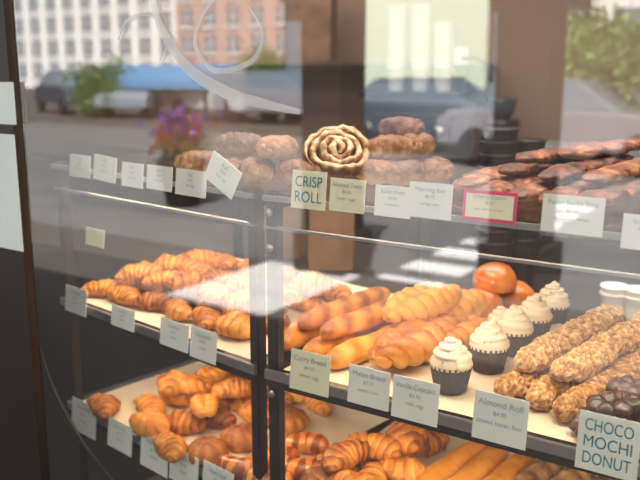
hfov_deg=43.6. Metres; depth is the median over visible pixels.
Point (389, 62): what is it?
cup
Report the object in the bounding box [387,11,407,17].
cup
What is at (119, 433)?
price tag
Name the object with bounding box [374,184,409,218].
price tag
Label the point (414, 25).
cup
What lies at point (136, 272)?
croissant
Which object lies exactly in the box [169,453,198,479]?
price tag
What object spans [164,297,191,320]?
croissant
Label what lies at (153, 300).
croissant
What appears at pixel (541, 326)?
paper cup
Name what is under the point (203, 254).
croissant
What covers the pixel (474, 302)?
loaf
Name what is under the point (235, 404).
pastry
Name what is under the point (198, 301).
croissant
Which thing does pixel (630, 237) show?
price tag
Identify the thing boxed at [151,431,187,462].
croissant
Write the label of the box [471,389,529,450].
price tag
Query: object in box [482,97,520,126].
cup
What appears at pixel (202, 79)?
decal
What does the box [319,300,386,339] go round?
roll
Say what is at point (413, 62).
cup
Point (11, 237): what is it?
paper notice
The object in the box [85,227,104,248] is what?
price tag
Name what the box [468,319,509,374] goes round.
cupcake
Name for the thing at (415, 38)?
cup
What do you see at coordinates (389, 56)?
cup
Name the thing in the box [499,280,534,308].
bun
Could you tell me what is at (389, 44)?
cup
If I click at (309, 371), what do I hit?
price tag
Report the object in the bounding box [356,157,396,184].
knot
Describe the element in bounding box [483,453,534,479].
roll
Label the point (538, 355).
roll
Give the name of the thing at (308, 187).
price tag
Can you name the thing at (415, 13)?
cup
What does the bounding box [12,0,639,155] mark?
window
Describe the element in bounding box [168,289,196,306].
croissant
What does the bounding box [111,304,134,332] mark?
price tag
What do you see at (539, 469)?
roll
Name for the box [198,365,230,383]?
pastry
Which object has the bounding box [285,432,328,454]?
croissant
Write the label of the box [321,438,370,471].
croissant
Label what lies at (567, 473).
roll
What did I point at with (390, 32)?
cup
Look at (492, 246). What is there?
cup
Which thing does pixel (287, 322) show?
croissant
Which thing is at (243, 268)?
croissant
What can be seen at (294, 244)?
paper bag
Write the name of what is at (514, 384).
roll
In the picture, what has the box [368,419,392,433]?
shelf
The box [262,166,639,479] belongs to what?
display case
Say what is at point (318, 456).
croissant
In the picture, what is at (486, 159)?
cup
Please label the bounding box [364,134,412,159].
knot
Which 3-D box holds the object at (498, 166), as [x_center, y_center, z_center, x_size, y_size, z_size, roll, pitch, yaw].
[0.317,-0.116,1.341,0.065,0.025,0.260,10,15,38]
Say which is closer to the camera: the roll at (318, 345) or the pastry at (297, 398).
the roll at (318, 345)
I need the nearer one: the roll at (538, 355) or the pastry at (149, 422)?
the roll at (538, 355)
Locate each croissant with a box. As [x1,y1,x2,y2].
[81,278,124,296]
[86,393,120,419]
[106,285,139,305]
[115,260,162,282]
[118,280,148,291]
[131,290,172,311]
[133,393,166,414]
[141,269,183,288]
[147,287,168,292]
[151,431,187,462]
[154,253,188,270]
[157,369,187,395]
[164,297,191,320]
[166,410,206,435]
[168,269,213,296]
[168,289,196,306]
[176,258,212,273]
[181,248,220,260]
[192,306,222,330]
[194,296,227,307]
[199,282,230,303]
[202,268,242,284]
[204,406,236,428]
[206,253,237,270]
[207,383,229,406]
[211,377,250,399]
[213,302,234,314]
[214,310,249,339]
[224,274,266,292]
[226,287,266,314]
[227,373,246,379]
[238,258,266,274]
[249,311,290,331]
[265,265,299,281]
[265,280,299,304]
[267,390,293,404]
[287,294,323,311]
[289,270,335,296]
[299,460,329,479]
[304,396,334,415]
[312,453,358,470]
[319,282,351,301]
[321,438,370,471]
[328,469,361,479]
[342,431,401,459]
[357,458,376,469]
[358,461,387,479]
[377,454,425,479]
[385,421,426,454]
[414,429,448,457]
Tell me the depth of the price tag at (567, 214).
0.94 m
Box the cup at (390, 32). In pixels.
[387,30,407,35]
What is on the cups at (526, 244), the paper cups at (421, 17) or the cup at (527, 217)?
the cup at (527, 217)
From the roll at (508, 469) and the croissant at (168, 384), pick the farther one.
the croissant at (168, 384)
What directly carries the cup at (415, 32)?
on the paper cups at (421, 17)
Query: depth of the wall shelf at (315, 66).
4.41 m
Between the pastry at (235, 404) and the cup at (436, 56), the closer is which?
the pastry at (235, 404)
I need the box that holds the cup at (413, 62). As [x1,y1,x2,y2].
[410,60,430,65]
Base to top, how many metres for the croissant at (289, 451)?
0.034 m
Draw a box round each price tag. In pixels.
[65,284,86,316]
[69,154,90,178]
[72,396,95,440]
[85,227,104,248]
[93,154,116,183]
[107,416,132,456]
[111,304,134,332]
[121,161,143,188]
[140,436,167,477]
[146,164,172,191]
[160,317,188,353]
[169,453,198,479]
[175,168,206,198]
[190,325,217,364]
[202,460,233,479]
[204,151,241,199]
[289,348,330,397]
[291,169,326,210]
[329,177,365,213]
[347,364,390,411]
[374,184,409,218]
[391,374,439,427]
[408,181,453,220]
[462,189,518,224]
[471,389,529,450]
[540,193,605,237]
[575,409,639,479]
[620,213,639,249]
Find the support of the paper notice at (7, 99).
attached to the window frame at (23, 453)
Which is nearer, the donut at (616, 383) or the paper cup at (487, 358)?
the donut at (616, 383)
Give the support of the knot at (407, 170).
on the display case at (555, 451)
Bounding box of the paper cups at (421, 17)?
[410,4,432,90]
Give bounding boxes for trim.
[24,0,115,479]
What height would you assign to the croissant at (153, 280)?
0.038 m
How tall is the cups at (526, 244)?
0.366 m
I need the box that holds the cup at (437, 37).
[434,35,455,40]
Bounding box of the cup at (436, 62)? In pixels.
[433,60,454,65]
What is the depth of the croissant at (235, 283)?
1.53 m
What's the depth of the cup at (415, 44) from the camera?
4.01 m
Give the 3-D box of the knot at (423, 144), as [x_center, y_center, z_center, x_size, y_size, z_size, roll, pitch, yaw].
[0.157,-0.153,1.302,0.060,0.041,0.088,3,12,14]
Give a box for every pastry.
[129,408,169,437]
[159,394,201,405]
[179,374,212,394]
[186,436,228,464]
[190,393,217,417]
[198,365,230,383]
[220,423,251,452]
[229,396,250,412]
[238,400,268,425]
[285,391,304,402]
[285,406,309,433]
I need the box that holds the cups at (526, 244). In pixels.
[509,138,546,286]
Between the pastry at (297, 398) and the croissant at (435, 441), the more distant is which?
the pastry at (297, 398)
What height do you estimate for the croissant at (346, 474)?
0.049 m
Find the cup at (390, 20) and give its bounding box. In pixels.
[387,18,407,23]
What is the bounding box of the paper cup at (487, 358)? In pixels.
[468,343,509,374]
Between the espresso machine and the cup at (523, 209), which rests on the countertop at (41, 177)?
the espresso machine
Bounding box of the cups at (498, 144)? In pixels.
[474,126,519,267]
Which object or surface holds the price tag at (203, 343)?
attached to the display case at (253, 371)
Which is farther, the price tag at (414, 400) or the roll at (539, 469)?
the roll at (539, 469)
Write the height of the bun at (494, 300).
0.049 m
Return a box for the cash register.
[535,140,639,278]
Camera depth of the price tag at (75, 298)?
1.60 m
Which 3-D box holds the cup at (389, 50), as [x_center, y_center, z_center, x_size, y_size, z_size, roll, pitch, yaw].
[0.396,-0.927,4.140,0.108,0.126,0.108,8,14,33]
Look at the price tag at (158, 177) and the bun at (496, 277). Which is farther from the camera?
the bun at (496, 277)
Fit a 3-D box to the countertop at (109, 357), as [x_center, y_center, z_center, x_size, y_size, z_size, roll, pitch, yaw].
[0.194,0.562,2.239,5.540,0.970,0.570,8,14,33]
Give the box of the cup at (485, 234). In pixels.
[475,225,514,243]
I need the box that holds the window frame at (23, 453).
[0,0,48,479]
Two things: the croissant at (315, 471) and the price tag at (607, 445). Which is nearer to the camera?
the price tag at (607, 445)
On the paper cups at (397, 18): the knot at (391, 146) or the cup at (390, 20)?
the cup at (390, 20)
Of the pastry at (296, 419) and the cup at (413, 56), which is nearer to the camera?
the pastry at (296, 419)
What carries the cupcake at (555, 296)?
on the display case at (555, 451)
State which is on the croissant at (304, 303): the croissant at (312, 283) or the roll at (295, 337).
the croissant at (312, 283)
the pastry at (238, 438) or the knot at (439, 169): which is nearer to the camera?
the knot at (439, 169)
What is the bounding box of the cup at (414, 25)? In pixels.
[411,23,431,28]
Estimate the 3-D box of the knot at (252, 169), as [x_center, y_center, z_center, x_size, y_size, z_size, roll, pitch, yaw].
[-0.100,-0.113,1.286,0.060,0.040,0.088,-1,12,-6]
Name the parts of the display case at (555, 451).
post, arm, post, rail, rail, rail, rail, rail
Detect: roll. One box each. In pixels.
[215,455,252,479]
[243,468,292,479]
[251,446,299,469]
[284,324,320,350]
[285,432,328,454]
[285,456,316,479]
[296,286,390,329]
[302,124,371,177]
[302,321,400,355]
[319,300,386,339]
[326,322,399,369]
[416,441,488,479]
[447,446,508,479]
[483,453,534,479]
[493,366,549,398]
[513,304,626,372]
[514,459,564,479]
[525,367,603,410]
[549,311,639,381]
[549,467,595,479]
[551,347,639,422]
[591,476,612,479]
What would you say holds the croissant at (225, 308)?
on the sheet at (239, 347)
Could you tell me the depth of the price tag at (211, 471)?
1.38 m
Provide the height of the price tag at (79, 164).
0.042 m
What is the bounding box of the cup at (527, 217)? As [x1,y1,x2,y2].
[516,212,541,223]
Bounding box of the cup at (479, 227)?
[477,225,512,230]
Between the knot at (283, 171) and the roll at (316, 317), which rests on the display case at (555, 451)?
the knot at (283, 171)
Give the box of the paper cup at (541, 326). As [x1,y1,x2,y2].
[531,318,552,341]
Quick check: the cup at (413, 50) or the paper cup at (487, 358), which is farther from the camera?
the cup at (413, 50)
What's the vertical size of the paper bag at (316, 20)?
0.452 m
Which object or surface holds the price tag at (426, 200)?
attached to the display case at (555, 451)
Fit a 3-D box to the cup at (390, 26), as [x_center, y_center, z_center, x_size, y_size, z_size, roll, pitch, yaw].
[0.396,-1.044,4.115,0.108,0.126,0.108,8,14,33]
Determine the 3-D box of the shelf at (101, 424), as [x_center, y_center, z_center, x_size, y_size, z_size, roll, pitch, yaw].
[-0.159,0.353,1.689,0.588,0.012,0.470,11,16,41]
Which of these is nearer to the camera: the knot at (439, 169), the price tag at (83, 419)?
the knot at (439, 169)
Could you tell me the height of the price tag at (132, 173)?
0.043 m
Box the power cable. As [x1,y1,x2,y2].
[461,56,493,109]
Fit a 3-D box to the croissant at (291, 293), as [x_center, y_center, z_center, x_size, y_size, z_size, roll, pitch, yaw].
[-0.074,0.094,1.493,0.077,0.044,0.062,5,13,22]
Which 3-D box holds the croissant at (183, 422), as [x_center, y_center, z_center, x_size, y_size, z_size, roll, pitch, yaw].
[-0.260,0.350,1.553,0.080,0.044,0.068,11,16,41]
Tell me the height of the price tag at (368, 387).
0.056 m
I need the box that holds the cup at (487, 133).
[479,126,519,141]
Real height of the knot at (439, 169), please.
0.041 m
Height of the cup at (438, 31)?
0.126 m
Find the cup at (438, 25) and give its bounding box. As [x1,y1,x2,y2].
[434,22,455,28]
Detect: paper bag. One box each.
[261,177,306,257]
[295,0,337,60]
[308,176,355,269]
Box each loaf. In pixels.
[367,313,462,368]
[381,281,461,323]
[439,315,487,351]
[446,289,487,316]
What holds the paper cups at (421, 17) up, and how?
on the espresso machine
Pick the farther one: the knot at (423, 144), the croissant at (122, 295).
the croissant at (122, 295)
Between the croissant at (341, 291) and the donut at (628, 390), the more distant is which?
the croissant at (341, 291)
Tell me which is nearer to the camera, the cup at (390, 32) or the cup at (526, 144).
the cup at (526, 144)
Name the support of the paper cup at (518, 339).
on the cupcake at (514, 322)
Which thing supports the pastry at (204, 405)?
on the croissant at (183, 422)
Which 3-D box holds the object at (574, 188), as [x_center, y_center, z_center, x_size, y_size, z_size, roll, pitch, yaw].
[0.394,-0.080,1.174,0.061,0.023,0.354,9,15,36]
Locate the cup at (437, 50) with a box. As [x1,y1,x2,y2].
[434,47,454,53]
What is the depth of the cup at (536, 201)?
1.92 m
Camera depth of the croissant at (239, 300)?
1.42 m
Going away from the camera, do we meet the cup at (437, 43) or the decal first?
the decal
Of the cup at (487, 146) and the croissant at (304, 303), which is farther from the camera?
the cup at (487, 146)
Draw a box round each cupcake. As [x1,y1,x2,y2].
[429,337,472,394]
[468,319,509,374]
[487,306,507,321]
[497,304,533,356]
[519,293,552,341]
[539,281,570,324]
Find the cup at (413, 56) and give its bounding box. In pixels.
[410,54,431,59]
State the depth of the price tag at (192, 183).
1.30 m
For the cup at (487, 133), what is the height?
0.126 m
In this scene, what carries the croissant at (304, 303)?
on the sheet at (239, 347)
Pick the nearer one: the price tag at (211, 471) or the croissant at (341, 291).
the price tag at (211, 471)
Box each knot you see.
[174,150,220,170]
[204,155,240,171]
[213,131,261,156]
[239,157,275,182]
[255,135,297,160]
[274,159,322,184]
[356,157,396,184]
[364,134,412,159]
[378,116,424,135]
[390,159,424,185]
[404,133,435,157]
[416,156,454,182]
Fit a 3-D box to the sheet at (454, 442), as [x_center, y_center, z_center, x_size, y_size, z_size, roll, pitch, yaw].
[0.588,0.458,1.133,1.265,0.013,0.434,8,14,33]
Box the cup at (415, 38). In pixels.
[411,35,431,41]
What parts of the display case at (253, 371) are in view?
post, rail, rail, rail, rail, rail, rail, post, post, arm, rail, arm, post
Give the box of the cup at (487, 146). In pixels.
[478,139,519,154]
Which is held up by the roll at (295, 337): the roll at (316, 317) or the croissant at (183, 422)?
the roll at (316, 317)
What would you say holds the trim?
attached to the display case at (253, 371)
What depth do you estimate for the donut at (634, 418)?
1.02 m
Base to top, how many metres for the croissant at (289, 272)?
0.047 m
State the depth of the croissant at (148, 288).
1.62 m
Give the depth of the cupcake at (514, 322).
1.29 m
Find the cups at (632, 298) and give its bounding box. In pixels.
[624,285,639,320]
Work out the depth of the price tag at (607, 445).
0.96 m
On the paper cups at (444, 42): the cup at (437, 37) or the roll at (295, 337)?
the cup at (437, 37)
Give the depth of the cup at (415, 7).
3.97 m
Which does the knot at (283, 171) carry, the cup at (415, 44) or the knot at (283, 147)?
the knot at (283, 147)
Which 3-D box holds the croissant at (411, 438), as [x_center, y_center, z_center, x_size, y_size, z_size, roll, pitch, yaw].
[0.152,0.342,1.410,0.070,0.049,0.087,-8,15,-35]
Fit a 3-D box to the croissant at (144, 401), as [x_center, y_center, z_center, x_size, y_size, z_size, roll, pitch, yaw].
[-0.344,0.336,1.630,0.060,0.040,0.102,-8,14,-33]
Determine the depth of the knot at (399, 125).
1.32 m
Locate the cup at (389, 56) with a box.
[386,54,406,59]
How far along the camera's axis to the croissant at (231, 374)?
1.73 m
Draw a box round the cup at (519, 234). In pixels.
[513,229,539,239]
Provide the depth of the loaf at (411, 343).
1.24 m
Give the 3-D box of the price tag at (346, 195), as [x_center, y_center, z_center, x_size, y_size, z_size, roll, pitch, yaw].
[0.038,-0.062,1.110,0.057,0.046,0.006,8,14,33]
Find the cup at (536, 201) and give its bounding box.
[518,198,539,202]
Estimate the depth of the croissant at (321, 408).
1.62 m
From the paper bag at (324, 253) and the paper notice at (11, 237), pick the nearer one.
the paper notice at (11, 237)
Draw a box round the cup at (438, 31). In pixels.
[434,28,455,34]
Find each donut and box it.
[568,412,616,436]
[586,390,639,418]
[605,375,639,391]
[621,387,639,415]
[624,415,639,422]
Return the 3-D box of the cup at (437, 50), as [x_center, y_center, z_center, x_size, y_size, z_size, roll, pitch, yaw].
[0.619,-0.896,3.995,0.108,0.126,0.108,8,14,33]
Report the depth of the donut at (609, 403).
1.01 m
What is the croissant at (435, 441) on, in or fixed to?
on the sheet at (454, 442)
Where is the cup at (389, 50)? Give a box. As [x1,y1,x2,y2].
[387,48,406,53]
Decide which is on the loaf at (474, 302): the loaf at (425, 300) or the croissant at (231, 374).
the loaf at (425, 300)
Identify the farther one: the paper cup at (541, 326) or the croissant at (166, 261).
the croissant at (166, 261)
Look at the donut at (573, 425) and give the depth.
1.02 m
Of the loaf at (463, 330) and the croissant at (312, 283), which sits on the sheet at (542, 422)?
the loaf at (463, 330)
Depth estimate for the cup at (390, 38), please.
4.08 m
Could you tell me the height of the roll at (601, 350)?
0.038 m
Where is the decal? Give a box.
[118,0,299,113]
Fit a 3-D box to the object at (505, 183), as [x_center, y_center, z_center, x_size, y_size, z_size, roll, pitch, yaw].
[0.312,-0.090,1.219,0.061,0.024,0.347,8,14,33]
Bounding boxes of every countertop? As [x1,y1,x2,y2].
[0,197,639,479]
[23,142,639,279]
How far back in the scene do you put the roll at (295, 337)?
1.33 m
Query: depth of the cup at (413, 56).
4.02 m
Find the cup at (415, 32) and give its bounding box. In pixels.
[411,29,431,35]
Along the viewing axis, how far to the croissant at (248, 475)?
1.33 m
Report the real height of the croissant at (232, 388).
0.038 m
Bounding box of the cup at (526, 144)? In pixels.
[517,138,546,152]
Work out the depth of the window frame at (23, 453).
1.48 m
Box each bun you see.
[468,288,503,316]
[472,262,516,293]
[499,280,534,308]
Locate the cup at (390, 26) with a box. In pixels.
[387,24,407,29]
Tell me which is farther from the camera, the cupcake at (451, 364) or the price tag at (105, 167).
the price tag at (105, 167)
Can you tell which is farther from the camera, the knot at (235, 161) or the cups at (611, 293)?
the cups at (611, 293)
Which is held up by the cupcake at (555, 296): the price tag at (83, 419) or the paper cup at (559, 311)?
the paper cup at (559, 311)
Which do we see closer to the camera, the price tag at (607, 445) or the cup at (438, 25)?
the price tag at (607, 445)
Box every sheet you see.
[83,351,391,464]
[87,257,392,359]
[283,317,639,458]
[380,421,597,476]
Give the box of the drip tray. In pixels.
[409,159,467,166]
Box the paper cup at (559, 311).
[550,304,570,324]
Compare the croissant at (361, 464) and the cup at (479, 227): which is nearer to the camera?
the croissant at (361, 464)
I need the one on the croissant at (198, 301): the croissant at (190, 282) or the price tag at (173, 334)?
the croissant at (190, 282)
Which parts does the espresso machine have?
rail, leg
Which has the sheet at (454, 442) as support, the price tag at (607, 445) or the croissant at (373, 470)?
the croissant at (373, 470)
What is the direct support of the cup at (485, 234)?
on the cups at (498, 144)
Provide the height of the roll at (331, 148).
0.081 m
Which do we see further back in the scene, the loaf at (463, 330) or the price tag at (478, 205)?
the loaf at (463, 330)
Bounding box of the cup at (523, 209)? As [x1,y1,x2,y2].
[517,203,541,215]
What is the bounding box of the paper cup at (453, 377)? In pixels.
[429,361,471,394]
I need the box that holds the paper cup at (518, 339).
[507,331,533,356]
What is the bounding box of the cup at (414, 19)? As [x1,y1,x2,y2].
[411,17,432,22]
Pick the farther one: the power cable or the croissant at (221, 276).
the power cable
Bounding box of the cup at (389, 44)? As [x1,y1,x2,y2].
[387,42,406,47]
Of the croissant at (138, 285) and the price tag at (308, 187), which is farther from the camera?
the croissant at (138, 285)
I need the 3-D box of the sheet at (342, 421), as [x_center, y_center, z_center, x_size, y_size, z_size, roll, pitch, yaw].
[-0.166,0.342,1.677,0.540,0.013,0.434,11,16,41]
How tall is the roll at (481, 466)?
0.033 m
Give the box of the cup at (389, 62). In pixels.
[386,60,406,65]
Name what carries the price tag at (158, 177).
attached to the display case at (253, 371)
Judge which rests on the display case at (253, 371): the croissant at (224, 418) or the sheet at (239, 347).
the sheet at (239, 347)
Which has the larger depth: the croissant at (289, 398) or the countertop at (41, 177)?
the countertop at (41, 177)
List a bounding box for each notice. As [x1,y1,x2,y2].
[0,82,16,124]
[0,134,23,251]
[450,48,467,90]
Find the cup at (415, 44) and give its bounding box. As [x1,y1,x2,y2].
[410,41,431,47]
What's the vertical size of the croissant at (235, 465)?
0.034 m
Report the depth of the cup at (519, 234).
1.94 m
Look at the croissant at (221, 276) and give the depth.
1.59 m
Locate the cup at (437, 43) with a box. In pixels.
[434,41,454,46]
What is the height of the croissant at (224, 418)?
0.038 m
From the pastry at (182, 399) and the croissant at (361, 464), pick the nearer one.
the croissant at (361, 464)
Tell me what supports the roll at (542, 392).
on the sheet at (542, 422)
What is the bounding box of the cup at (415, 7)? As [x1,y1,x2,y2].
[411,4,432,10]
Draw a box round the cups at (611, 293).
[599,282,629,309]
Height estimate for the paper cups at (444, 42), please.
0.336 m
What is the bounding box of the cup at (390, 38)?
[387,36,406,41]
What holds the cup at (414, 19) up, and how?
on the paper cups at (421, 17)
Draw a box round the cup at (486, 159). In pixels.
[478,152,516,166]
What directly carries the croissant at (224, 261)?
on the croissant
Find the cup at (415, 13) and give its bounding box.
[411,10,432,16]
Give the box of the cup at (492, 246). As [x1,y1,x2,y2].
[474,238,514,267]
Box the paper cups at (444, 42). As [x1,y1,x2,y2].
[433,22,455,91]
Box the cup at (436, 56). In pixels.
[433,54,454,59]
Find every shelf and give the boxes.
[56,147,308,170]
[70,350,393,467]
[212,64,495,69]
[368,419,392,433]
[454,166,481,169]
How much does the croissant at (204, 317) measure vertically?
0.036 m
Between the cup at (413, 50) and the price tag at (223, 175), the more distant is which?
the cup at (413, 50)
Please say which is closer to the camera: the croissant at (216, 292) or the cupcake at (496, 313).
the cupcake at (496, 313)
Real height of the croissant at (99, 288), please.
0.037 m
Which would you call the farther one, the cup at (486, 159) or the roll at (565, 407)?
the cup at (486, 159)
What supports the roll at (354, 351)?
on the sheet at (542, 422)
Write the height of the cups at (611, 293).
0.081 m
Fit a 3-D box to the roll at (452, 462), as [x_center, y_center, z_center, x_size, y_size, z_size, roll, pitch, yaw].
[0.232,0.390,1.394,0.047,0.033,0.232,10,16,39]
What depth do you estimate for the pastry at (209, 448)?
1.43 m
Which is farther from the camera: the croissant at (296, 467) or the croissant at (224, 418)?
the croissant at (224, 418)
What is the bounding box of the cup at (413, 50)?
[410,48,431,53]
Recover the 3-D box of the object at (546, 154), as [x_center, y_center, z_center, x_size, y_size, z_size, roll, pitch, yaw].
[0.413,-0.145,1.314,0.059,0.024,0.329,11,16,41]
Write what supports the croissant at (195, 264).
on the croissant
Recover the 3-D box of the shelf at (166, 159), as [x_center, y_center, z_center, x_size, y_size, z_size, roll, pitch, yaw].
[-0.159,-0.148,1.582,0.588,0.008,0.470,11,16,41]
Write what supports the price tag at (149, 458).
attached to the display case at (253, 371)
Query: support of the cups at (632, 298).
on the countertop at (109, 357)
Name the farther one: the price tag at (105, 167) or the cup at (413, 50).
the cup at (413, 50)
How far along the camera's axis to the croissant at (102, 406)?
1.62 m
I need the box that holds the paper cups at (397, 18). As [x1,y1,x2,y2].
[386,5,407,90]
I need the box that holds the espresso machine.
[356,90,487,184]
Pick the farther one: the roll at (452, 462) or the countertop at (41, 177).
the countertop at (41, 177)
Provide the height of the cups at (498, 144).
0.396 m
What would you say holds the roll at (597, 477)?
on the sheet at (454, 442)
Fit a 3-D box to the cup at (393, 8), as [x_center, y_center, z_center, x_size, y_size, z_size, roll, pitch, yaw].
[0.396,-1.133,4.097,0.108,0.126,0.108,8,14,33]
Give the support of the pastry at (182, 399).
on the sheet at (342, 421)
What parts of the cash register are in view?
drawer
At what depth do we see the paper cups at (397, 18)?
4.09 m
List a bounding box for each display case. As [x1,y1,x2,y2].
[51,147,435,479]
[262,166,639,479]
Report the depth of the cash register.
2.10 m
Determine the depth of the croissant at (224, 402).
1.64 m
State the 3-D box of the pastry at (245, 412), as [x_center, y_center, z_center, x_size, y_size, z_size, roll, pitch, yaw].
[-0.116,0.343,1.589,0.096,0.044,0.065,4,13,16]
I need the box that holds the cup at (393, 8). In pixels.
[387,5,407,11]
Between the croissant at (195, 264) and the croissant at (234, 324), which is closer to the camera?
the croissant at (234, 324)
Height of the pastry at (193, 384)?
0.038 m
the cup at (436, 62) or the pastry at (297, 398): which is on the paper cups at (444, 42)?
the cup at (436, 62)
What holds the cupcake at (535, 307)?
on the sheet at (542, 422)
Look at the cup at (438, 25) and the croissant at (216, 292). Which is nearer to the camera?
the croissant at (216, 292)
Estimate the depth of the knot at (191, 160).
1.36 m
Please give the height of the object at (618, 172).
0.026 m
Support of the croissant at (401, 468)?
on the sheet at (454, 442)
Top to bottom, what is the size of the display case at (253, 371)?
1.320 m
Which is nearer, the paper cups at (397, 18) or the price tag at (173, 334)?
the price tag at (173, 334)
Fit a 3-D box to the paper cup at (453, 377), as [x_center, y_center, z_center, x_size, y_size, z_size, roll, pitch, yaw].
[0.190,0.198,1.167,0.064,0.041,0.064,-1,12,-3]

